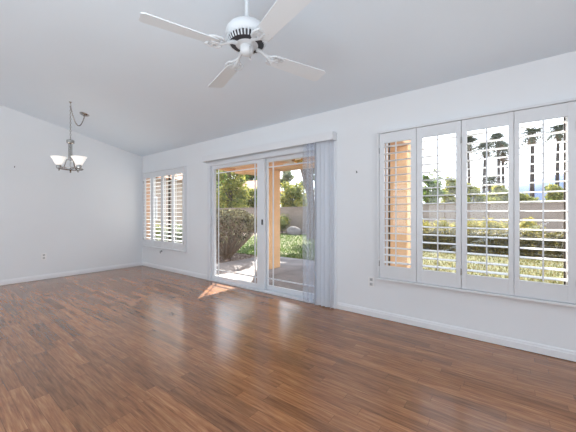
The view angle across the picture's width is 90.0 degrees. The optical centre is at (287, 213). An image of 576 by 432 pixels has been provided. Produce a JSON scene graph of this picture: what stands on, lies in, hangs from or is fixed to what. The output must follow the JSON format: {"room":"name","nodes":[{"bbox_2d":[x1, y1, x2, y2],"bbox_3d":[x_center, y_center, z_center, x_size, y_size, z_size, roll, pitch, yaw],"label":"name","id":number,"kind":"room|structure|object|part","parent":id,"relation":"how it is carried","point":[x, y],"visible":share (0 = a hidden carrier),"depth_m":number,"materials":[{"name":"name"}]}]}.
{"room":"empty living room","nodes":[
{"label":"empty living room","id":0,"kind":"room"},
{"bbox_2d":[0,105,141,285],"bbox_3d":[-5.840,-0.435,3.175,0.120,3.439,8.625,0,0,37],"label":"wall","id":1,"kind":"structure","parent":0,"point":[91,217],"depth_m":5.28,"materials":[{"name":"paint"}]},
{"bbox_2d":[41,253,45,259],"bbox_3d":[-4.308,0.759,5.082,0.009,0.114,0.070,0,0,37],"label":"wall outlet","id":2,"kind":"object","parent":1,"relation":"attached to","point":[43,255],"visible":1,"depth_m":5.07,"materials":[{"name":"white plastic"}]},
{"bbox_2d":[0,262,141,284],"bbox_3d":[-5.792,1.119,3.126,0.014,0.079,8.365,0,0,37],"label":"baseboard","id":3,"kind":"structure","parent":1,"relation":"attached to","point":[61,274],"depth_m":5.33,"materials":[{"name":"paint"}]},
{"bbox_2d":[0,265,575,431],"bbox_3d":[-1.774,1.214,0.071,10.110,0.100,8.365,0,0,37],"label":"floor","id":4,"kind":"structure","parent":0,"point":[142,348],"depth_m":2.13,"materials":[{"name":"laminate"}]},
{"bbox_2d":[0,0,575,156],"bbox_3d":[-1.768,-1.749,0.079,10.350,1.012,8.625,0,0,37],"label":"ceiling","id":5,"kind":"structure","parent":0,"point":[143,88],"depth_m":2.80,"materials":[{"name":"paint"}]},
{"bbox_2d":[50,101,88,172],"bbox_3d":[-3.156,-1.118,4.334,0.472,1.045,0.561,0,0,19],"label":"chandelier","id":6,"kind":"object","parent":5,"relation":"hanging from","point":[78,161],"visible":1,"depth_m":4.21,"materials":[{"name":"white glass"}]},
{"bbox_3d":[-3.348,-0.769,4.207,0.196,0.118,0.196,0,0,37],"label":"lamp shade","id":7,"kind":"part","parent":6,"relation":"part of","materials":[{"name":"white glass"}]},
{"bbox_3d":[-3.201,-0.836,4.238,0.064,0.400,0.064,0,0,37],"label":"stem","id":8,"kind":"part","parent":6,"relation":"part of","materials":[{"name":"silver metal"}]},
{"bbox_3d":[-3.102,-0.712,4.210,0.163,0.173,0.067,0,0,3],"label":"arm","id":9,"kind":"part","parent":6,"relation":"part of","materials":[{"name":"silver metal"}]},
{"bbox_3d":[-3.223,-1.347,4.413,0.019,0.476,0.371,0,0,-7],"label":"chain","id":10,"kind":"part","parent":6,"relation":"part of","materials":[{"name":"silver metal"}]},
{"bbox_3d":[-3.054,-0.769,4.207,0.196,0.118,0.196,0,0,37],"label":"lamp shade","id":11,"kind":"part","parent":6,"relation":"part of","materials":[{"name":"white glass"}]},
{"bbox_2d":[139,0,324,87],"bbox_3d":[-0.285,-1.337,1.998,1.018,0.591,1.018,0,0,12],"label":"ceiling fan","id":12,"kind":"object","parent":5,"relation":"hanging from","point":[246,35],"visible":1,"depth_m":1.87,"materials":[{"name":"white metal"}]},
{"bbox_3d":[-0.650,-1.120,1.762,0.460,0.033,0.139,0,0,-33],"label":"blade","id":13,"kind":"part","parent":12,"relation":"part of","materials":[{"name":"white wood"}]},
{"bbox_3d":[-0.451,-1.141,1.906,0.143,0.067,0.216,0,0,37],"label":"blade arm","id":14,"kind":"part","parent":12,"relation":"part of"},
{"bbox_3d":[-0.522,-1.120,2.363,0.139,0.033,0.460,0,0,-33],"label":"blade","id":15,"kind":"part","parent":12,"relation":"part of","materials":[{"name":"white wood"}]},
{"bbox_3d":[-0.379,-1.141,2.163,0.216,0.067,0.143,0,0,37],"label":"blade arm","id":16,"kind":"part","parent":12,"relation":"part of"},
{"bbox_2d":[226,27,266,53],"bbox_3d":[-0.285,-1.190,1.999,0.279,0.048,0.279,0,0,37],"label":"vent","id":17,"kind":"object","parent":12,"relation":"attached to","point":[239,36],"depth_m":1.93,"materials":[{"name":"white metal"}]},
{"bbox_3d":[-0.193,-1.141,1.834,0.216,0.067,0.143,0,0,37],"label":"blade arm","id":18,"kind":"part","parent":12,"relation":"part of"},
{"bbox_3d":[-0.121,-1.141,2.091,0.143,0.067,0.216,0,0,37],"label":"blade arm","id":19,"kind":"part","parent":12,"relation":"part of"},
{"bbox_3d":[-0.049,-1.120,1.634,0.139,0.033,0.460,0,0,-33],"label":"blade","id":20,"kind":"part","parent":12,"relation":"part of","materials":[{"name":"white wood"}]},
{"bbox_3d":[0.079,-1.120,2.236,0.460,0.033,0.139,0,0,-33],"label":"blade","id":21,"kind":"part","parent":12,"relation":"part of","materials":[{"name":"white wood"}]},
{"bbox_2d":[142,51,575,350],"bbox_3d":[0.800,-0.006,3.456,10.350,2.580,0.140,0,0,37],"label":"wall","id":22,"kind":"structure","parent":0,"point":[550,79],"depth_m":3.20,"materials":[{"name":"paint"}]},
{"bbox_2d":[146,175,170,241],"bbox_3d":[-2.497,-0.086,5.960,1.499,1.538,0.134,0,0,37],"label":"window","id":23,"kind":"structure","parent":22,"relation":"in","point":[148,197],"depth_m":6.36,"materials":[{"name":"paint"}]},
{"bbox_3d":[-2.471,-0.086,5.994,1.496,1.536,0.050,0,0,37],"label":"frame","id":24,"kind":"part","parent":23,"relation":"part of","materials":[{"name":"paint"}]},
{"bbox_2d":[142,166,186,251],"bbox_3d":[-2.563,-0.085,5.873,1.600,1.618,0.102,0,0,37],"label":"window shutter","id":25,"kind":"object","parent":23,"relation":"attached to","point":[153,243],"visible":1,"depth_m":5.81,"materials":[{"name":"paint"}]},
{"bbox_3d":[-3.015,-0.085,6.229,0.390,1.568,0.034,0,0,37],"label":"panel","id":26,"kind":"part","parent":25,"relation":"part of","materials":[{"name":"paint"}]},
{"bbox_3d":[-2.741,-0.115,5.952,0.011,1.318,0.011,0,0,37],"label":"tilt rod","id":27,"kind":"part","parent":25,"relation":"part of","materials":[{"name":"paint"}]},
{"bbox_3d":[-2.707,-0.085,5.994,0.402,1.568,0.034,0,0,37],"label":"panel","id":28,"kind":"part","parent":25,"relation":"part of","materials":[{"name":"paint"}]},
{"bbox_3d":[-2.431,-0.115,5.716,0.011,1.318,0.011,0,0,37],"label":"tilt rod","id":29,"kind":"part","parent":25,"relation":"part of","materials":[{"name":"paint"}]},
{"bbox_3d":[-2.397,-0.085,5.758,0.396,1.568,0.034,0,0,37],"label":"panel","id":30,"kind":"part","parent":25,"relation":"part of","materials":[{"name":"paint"}]},
{"bbox_3d":[-2.097,-0.085,5.527,0.380,1.568,0.028,0,0,37],"label":"panel","id":31,"kind":"part","parent":25,"relation":"part of","materials":[{"name":"paint"}]},
{"bbox_2d":[142,262,206,279],"bbox_3d":[-2.340,1.119,5.746,2.311,0.079,0.014,0,0,37],"label":"baseboard","id":32,"kind":"structure","parent":22,"relation":"attached to","point":[193,274],"depth_m":5.61,"materials":[{"name":"paint"}]},
{"bbox_2d":[202,131,336,308],"bbox_3d":[-0.444,0.082,4.245,2.535,2.135,0.107,0,0,37],"label":"vertical blind","id":33,"kind":"object","parent":22,"relation":"attached to","point":[324,142],"visible":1,"depth_m":3.57,"materials":[{"name":"sheer fabric"}]},
{"bbox_2d":[207,141,335,308],"bbox_3d":[-0.376,0.141,4.321,2.504,2.047,0.166,0,0,37],"label":"door","id":34,"kind":"structure","parent":22,"relation":"in","point":[262,161],"depth_m":4.31,"materials":[{"name":"plastic"}]},
{"bbox_3d":[-0.830,0.157,4.658,1.230,1.955,0.038,0,0,37],"label":"sliding panel","id":35,"kind":"part","parent":34,"relation":"part of","materials":[{"name":"glass"}]},
{"bbox_3d":[0.108,0.157,4.008,1.230,1.955,0.038,0,0,37],"label":"fixed panel","id":36,"kind":"part","parent":34,"relation":"part of","materials":[{"name":"glass"}]},
{"bbox_2d":[368,276,373,286],"bbox_3d":[0.940,0.772,3.255,0.070,0.114,0.009,0,0,37],"label":"wall outlet","id":37,"kind":"object","parent":22,"relation":"attached to","point":[370,279],"visible":1,"depth_m":3.26,"materials":[{"name":"white plastic"}]},
{"bbox_2d":[337,302,575,361],"bbox_3d":[2.690,1.119,1.922,5.245,0.079,0.014,0,0,37],"label":"baseboard","id":38,"kind":"structure","parent":22,"relation":"attached to","point":[566,354],"depth_m":2.68,"materials":[{"name":"paint"}]},
{"bbox_2d":[385,117,566,284],"bbox_3d":[1.685,-0.086,2.780,1.499,1.538,0.134,0,0,37],"label":"window","id":39,"kind":"structure","parent":22,"relation":"in","point":[564,118],"depth_m":2.39,"materials":[{"name":"paint"}]},
{"bbox_2d":[376,98,575,307],"bbox_3d":[1.619,-0.085,2.693,1.600,1.618,0.102,0,0,37],"label":"window shutter","id":40,"kind":"object","parent":39,"relation":"attached to","point":[512,287],"visible":1,"depth_m":2.59,"materials":[{"name":"paint"}]},
{"bbox_3d":[1.127,-0.115,3.010,0.011,1.318,0.011,0,0,37],"label":"tilt rod","id":41,"kind":"part","parent":40,"relation":"part of","materials":[{"name":"paint"}]},
{"bbox_3d":[1.166,-0.085,3.049,0.390,1.568,0.034,0,0,37],"label":"panel","id":42,"kind":"part","parent":40,"relation":"part of","materials":[{"name":"paint"}]},
{"bbox_3d":[1.441,-0.115,2.772,0.011,1.318,0.011,0,0,37],"label":"tilt rod","id":43,"kind":"part","parent":40,"relation":"part of","materials":[{"name":"paint"}]},
{"bbox_3d":[1.474,-0.085,2.815,0.402,1.568,0.034,0,0,37],"label":"panel","id":44,"kind":"part","parent":40,"relation":"part of","materials":[{"name":"paint"}]},
{"bbox_3d":[1.750,-0.115,2.537,0.011,1.318,0.011,0,0,37],"label":"tilt rod","id":45,"kind":"part","parent":40,"relation":"part of","materials":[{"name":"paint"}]},
{"bbox_3d":[1.785,-0.085,2.579,0.396,1.568,0.034,0,0,37],"label":"panel","id":46,"kind":"part","parent":40,"relation":"part of","materials":[{"name":"paint"}]},
{"bbox_3d":[2.047,-0.115,2.311,0.011,1.318,0.011,0,0,37],"label":"tilt rod","id":47,"kind":"part","parent":40,"relation":"part of","materials":[{"name":"paint"}]},
{"bbox_3d":[2.084,-0.085,2.347,0.380,1.568,0.028,0,0,37],"label":"panel","id":48,"kind":"part","parent":40,"relation":"part of","materials":[{"name":"paint"}]},
{"bbox_2d":[216,229,562,263],"bbox_3d":[128.112,1.444,168.476,280.000,0.300,416.695,0,0,37],"label":"ground","id":49,"kind":"structure","parent":0,"point":[220,229],"depth_m":9.09,"materials":[{"name":"soil"}]},
{"bbox_2d":[156,222,166,240],"bbox_3d":[-4.870,0.805,10.674,1.113,1.047,1.513,0,0,-38],"label":"leafy shrub","id":50,"kind":"object","parent":49,"relation":"on","point":[157,225],"visible":0.12,"depth_m":10.24,"materials":[{"name":"green plant"}]},
{"bbox_2d":[156,174,181,229],"bbox_3d":[-9.324,-0.856,14.502,7.000,4.300,8.200,0,0,37],"label":"house","id":51,"kind":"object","parent":49,"relation":"on","point":[179,190],"visible":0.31,"depth_m":14.07,"materials":[{"name":"beige paint"}]},
{"bbox_2d":[156,222,181,242],"bbox_3d":[-3.396,0.796,9.023,1.471,1.058,1.390,0,0,37],"label":"leafy shrub","id":52,"kind":"object","parent":49,"relation":"on","point":[179,226],"visible":0.17,"depth_m":8.77,"materials":[{"name":"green plant"}]},
{"bbox_2d":[216,170,226,207],"bbox_3d":[-10.326,-4.318,37.461,6.655,11.438,8.645,0,0,-31],"label":"tree","id":53,"kind":"object","parent":49,"relation":"on","point":[220,184],"visible":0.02,"depth_m":37.09,"materials":[{"name":"green plant"}]},
{"bbox_2d":[216,170,251,207],"bbox_3d":[-5.291,-2.419,26.807,4.040,7.639,4.384,0,0,24],"label":"tree","id":54,"kind":"object","parent":49,"relation":"on","point":[235,183],"visible":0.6,"depth_m":26.67,"materials":[{"name":"green plant"}]},
{"bbox_2d":[216,249,256,263],"bbox_3d":[-3.168,1.270,8.737,4.522,0.054,3.271,0,0,37],"label":"gravel bed","id":55,"kind":"object","parent":49,"relation":"on","point":[236,255],"visible":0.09,"depth_m":8.26,"materials":[{"name":"gravel"}]},
{"bbox_2d":[216,208,256,259],"bbox_3d":[-1.715,0.572,8.112,1.826,1.448,1.820,0,0,33],"label":"round bush","id":56,"kind":"object","parent":55,"relation":"on","point":[229,247],"visible":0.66,"depth_m":7.83,"materials":[{"name":"green plant"}]},
{"bbox_2d":[241,186,256,207],"bbox_3d":[-4.223,-0.855,31.993,2.996,4.511,3.127,0,0,-8],"label":"tree","id":57,"kind":"object","parent":49,"relation":"on","point":[250,204],"visible":0.24,"depth_m":31.72,"materials":[{"name":"green plant"}]},
{"bbox_2d":[241,174,256,180],"bbox_3d":[-9.618,-11.329,80.109,12.476,25.461,15.949,0,0,2],"label":"tree","id":58,"kind":"object","parent":49,"relation":"on","point":[248,177],"visible":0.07,"depth_m":78.15,"materials":[{"name":"green plant"}]},
{"bbox_2d":[233,180,282,196],"bbox_3d":[-6.230,-1.806,43.682,9.200,6.200,7.200,0,0,37],"label":"house","id":59,"kind":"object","parent":49,"relation":"on","point":[250,185],"visible":0.04,"depth_m":41.12,"materials":[{"name":"beige paint"}]},
{"bbox_2d":[216,257,314,293],"bbox_3d":[1.671,1.314,4.775,8.120,0.200,3.015,0,0,37],"label":"patio slab","id":60,"kind":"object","parent":49,"relation":"on","point":[302,271],"visible":0.11,"depth_m":5.92,"materials":[{"name":"concrete"}]},
{"bbox_2d":[216,140,410,268],"bbox_3d":[0.141,-0.021,5.613,4.090,2.470,2.493,0,0,37],"label":"patio cover","id":61,"kind":"object","parent":60,"relation":"on","point":[401,185],"visible":0.35,"depth_m":4.66,"materials":[{"name":"paint"}]},
{"bbox_2d":[283,158,314,164],"bbox_3d":[0.213,-1.001,5.423,0.981,0.150,0.957,0,0,37],"label":"fan","id":62,"kind":"object","parent":61,"relation":"attached to","point":[298,160],"visible":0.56,"depth_m":5.36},
{"bbox_2d":[280,213,290,232],"bbox_3d":[-0.363,0.646,18.625,1.408,1.356,1.596,0,0,37],"label":"leafy shrub","id":63,"kind":"object","parent":49,"relation":"on","point":[284,220],"visible":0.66,"depth_m":18.25,"materials":[{"name":"green plant"}]},
{"bbox_2d":[280,171,294,200],"bbox_3d":[-0.211,-3.676,48.149,3.662,10.154,3.997,0,0,4],"label":"tree","id":64,"kind":"object","parent":49,"relation":"on","point":[287,176],"visible":0.25,"depth_m":47.35,"materials":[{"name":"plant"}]},
{"bbox_2d":[280,181,307,206],"bbox_3d":[0.858,-0.588,22.630,3.691,3.975,3.117,0,0,37],"label":"tree","id":65,"kind":"object","parent":49,"relation":"on","point":[298,199],"visible":0.52,"depth_m":22.23,"materials":[{"name":"green plant"}]},
{"bbox_2d":[299,170,314,196],"bbox_3d":[2.465,-2.134,30.803,3.048,7.070,2.591,0,0,37],"label":"tree","id":66,"kind":"object","parent":49,"relation":"on","point":[301,182],"visible":0.11,"depth_m":30.73,"materials":[{"name":"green plant"}]},
{"bbox_2d":[216,202,562,234],"bbox_3d":[7.115,0.424,14.313,34.040,1.740,0.260,0,0,37],"label":"wall","id":67,"kind":"structure","parent":49,"relation":"on","point":[298,215],"depth_m":13.04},
{"bbox_2d":[423,220,433,228],"bbox_3d":[5.662,0.731,11.905,0.800,1.184,1.156,0,0,1],"label":"leafy shrub","id":68,"kind":"object","parent":49,"relation":"on","point":[425,223],"visible":0.07,"depth_m":11.69,"materials":[{"name":"yellow plant"}]},
{"bbox_2d":[423,174,445,204],"bbox_3d":[8.417,-0.452,16.816,1.919,3.704,1.592,0,0,37],"label":"tree","id":69,"kind":"object","parent":49,"relation":"on","point":[426,199],"visible":0.38,"depth_m":16.53,"materials":[{"name":"green plant"}]},
{"bbox_2d":[427,164,445,202],"bbox_3d":[16.447,-2.010,31.196,2.618,6.822,3.707,0,0,-25],"label":"tree","id":70,"kind":"object","parent":49,"relation":"on","point":[432,175],"visible":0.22,"depth_m":31.43,"materials":[{"name":"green plant"}]},
{"bbox_2d":[433,217,451,228],"bbox_3d":[6.580,0.728,12.537,0.799,1.184,0.949,0,0,-26],"label":"leafy shrub","id":71,"kind":"object","parent":49,"relation":"on","point":[442,223],"visible":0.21,"depth_m":12.40,"materials":[{"name":"yellow plant"}]},
{"bbox_2d":[440,176,455,202],"bbox_3d":[12.514,-0.723,21.655,2.514,4.247,2.427,0,0,37],"label":"tree","id":72,"kind":"object","parent":49,"relation":"on","point":[449,182],"visible":0.35,"depth_m":21.56,"materials":[{"name":"green plant"}]},
{"bbox_2d":[453,136,480,182],"bbox_3d":[24.276,-4.588,39.321,3.944,11.765,3.794,0,0,37],"label":"palm tree","id":73,"kind":"object","parent":49,"relation":"on","point":[470,139],"visible":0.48,"depth_m":38.94,"materials":[{"name":"plant"}]},
{"bbox_2d":[467,218,481,230],"bbox_3d":[7.601,0.737,11.806,0.745,1.168,0.929,0,0,-16],"label":"leafy shrub","id":74,"kind":"object","parent":49,"relation":"on","point":[474,224],"visible":0.27,"depth_m":11.65,"materials":[{"name":"yellow plant"}]},
{"bbox_2d":[467,183,488,203],"bbox_3d":[9.980,-0.166,15.653,1.798,3.132,1.564,0,0,37],"label":"tree","id":75,"kind":"object","parent":49,"relation":"on","point":[471,189],"visible":0.3,"depth_m":15.44,"materials":[{"name":"green plant"}]},
{"bbox_2d":[470,139,500,195],"bbox_3d":[29.487,-4.848,42.784,4.462,12.286,4.089,0,0,-9],"label":"palm tree","id":76,"kind":"object","parent":49,"relation":"on","point":[481,145],"visible":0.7,"depth_m":42.85,"materials":[{"name":"plant"}]},
{"bbox_2d":[475,175,500,192],"bbox_3d":[45.998,-3.704,65.533,7.099,9.997,7.099,0,0,37],"label":"palm tree","id":77,"kind":"object","parent":49,"relation":"on","point":[492,180],"visible":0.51,"depth_m":64.96,"materials":[{"name":"green plant"}]},
{"bbox_2d":[478,216,504,230],"bbox_3d":[7.445,0.693,10.466,0.984,1.260,0.955,0,0,37],"label":"leafy shrub","id":78,"kind":"object","parent":49,"relation":"on","point":[490,224],"visible":0.22,"depth_m":10.38,"materials":[{"name":"yellow plant"}]},
{"bbox_2d":[423,228,562,258],"bbox_3d":[8.916,0.908,7.674,10.988,0.833,1.263,0,0,37],"label":"clipped hedge","id":79,"kind":"object","parent":49,"relation":"on","point":[491,233],"visible":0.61,"depth_m":8.97,"materials":[{"name":"green plant"}]},
{"bbox_2d":[482,132,507,183],"bbox_3d":[34.170,-5.968,46.668,4.800,14.525,4.378,0,0,37],"label":"palm tree","id":80,"kind":"object","parent":49,"relation":"on","point":[499,144],"visible":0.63,"depth_m":46.62,"materials":[{"name":"green plant"}]},
{"bbox_2d":[487,183,507,201],"bbox_3d":[14.520,-0.335,19.169,2.403,3.469,2.194,0,0,37],"label":"tree","id":81,"kind":"object","parent":49,"relation":"on","point":[497,188],"visible":0.3,"depth_m":19.11,"materials":[{"name":"green plant"}]},
{"bbox_2d":[500,221,507,230],"bbox_3d":[8.487,0.754,11.108,1.094,1.136,0.941,0,0,37],"label":"leafy shrub","id":82,"kind":"object","parent":49,"relation":"on","point":[502,222],"visible":0.06,"depth_m":11.16,"materials":[{"name":"yellow plant"}]},
{"bbox_2d":[487,142,522,186],"bbox_3d":[39.362,-5.795,52.813,5.665,14.180,5.120,0,0,6],"label":"palm tree","id":83,"kind":"object","parent":49,"relation":"on","point":[503,153],"visible":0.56,"depth_m":52.67,"materials":[{"name":"green plant"}]},
{"bbox_2d":[519,192,541,202],"bbox_3d":[11.837,0.147,14.244,1.575,2.506,1.414,0,0,-14],"label":"tree","id":84,"kind":"object","parent":49,"relation":"on","point":[522,197],"visible":0.08,"depth_m":14.06,"materials":[{"name":"green plant"}]},
{"bbox_2d":[519,216,545,234],"bbox_3d":[8.278,0.710,9.932,0.825,1.219,0.934,0,0,2],"label":"leafy shrub","id":85,"kind":"object","parent":49,"relation":"on","point":[524,224],"visible":0.38,"depth_m":9.86,"materials":[{"name":"yellow plant"}]},
{"bbox_2d":[519,127,552,196],"bbox_3d":[31.523,-4.962,37.528,3.970,12.512,4.163,0,0,-10],"label":"palm tree","id":86,"kind":"object","parent":49,"relation":"on","point":[531,140],"visible":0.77,"depth_m":37.25,"materials":[{"name":"plant"}]},
{"bbox_2d":[544,124,562,185],"bbox_3d":[39.270,-5.733,41.648,4.582,14.055,4.268,0,0,12],"label":"palm tree","id":87,"kind":"object","parent":49,"relation":"on","point":[558,137],"visible":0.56,"depth_m":41.68,"materials":[{"name":"plant"}]},
{"bbox_2d":[544,183,562,200],"bbox_3d":[16.568,-0.252,17.744,2.268,3.304,2.392,0,0,8],"label":"tree","id":88,"kind":"object","parent":49,"relation":"on","point":[550,196],"visible":0.28,"depth_m":17.54,"materials":[{"name":"green plant"}]},
{"bbox_2d":[224,233,562,284],"bbox_3d":[6.337,1.314,8.334,24.000,0.100,8.260,0,0,37],"label":"lawn","id":89,"kind":"structure","parent":0,"point":[293,238],"depth_m":7.75,"materials":[{"name":"green plant"}]},
{"bbox_2d":[287,226,301,234],"bbox_3d":[0.375,1.050,17.180,1.033,0.588,0.858,0,0,37],"label":"boulder","id":90,"kind":"object","parent":89,"relation":"on","point":[292,230],"visible":0.8,"depth_m":16.88,"materials":[{"name":"grey stone"}]},
{"bbox_2d":[300,168,314,238],"bbox_3d":[0.646,-2.839,14.571,3.010,8.480,2.770,0,0,2],"label":"tree","id":91,"kind":"object","parent":89,"relation":"on","point":[307,174],"visible":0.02,"depth_m":14.21,"materials":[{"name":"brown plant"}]},
{"label":"outside","id":92,"kind":"structure","parent":0,"visible":0},
{"bbox_2d":[474,173,562,203],"bbox_3d":[439.626,-37.654,545.096,700.000,81.636,160.000,0,0,37],"label":"mountain","id":93,"kind":"structure","parent":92,"point":[538,186],"depth_m":500.89}
]}

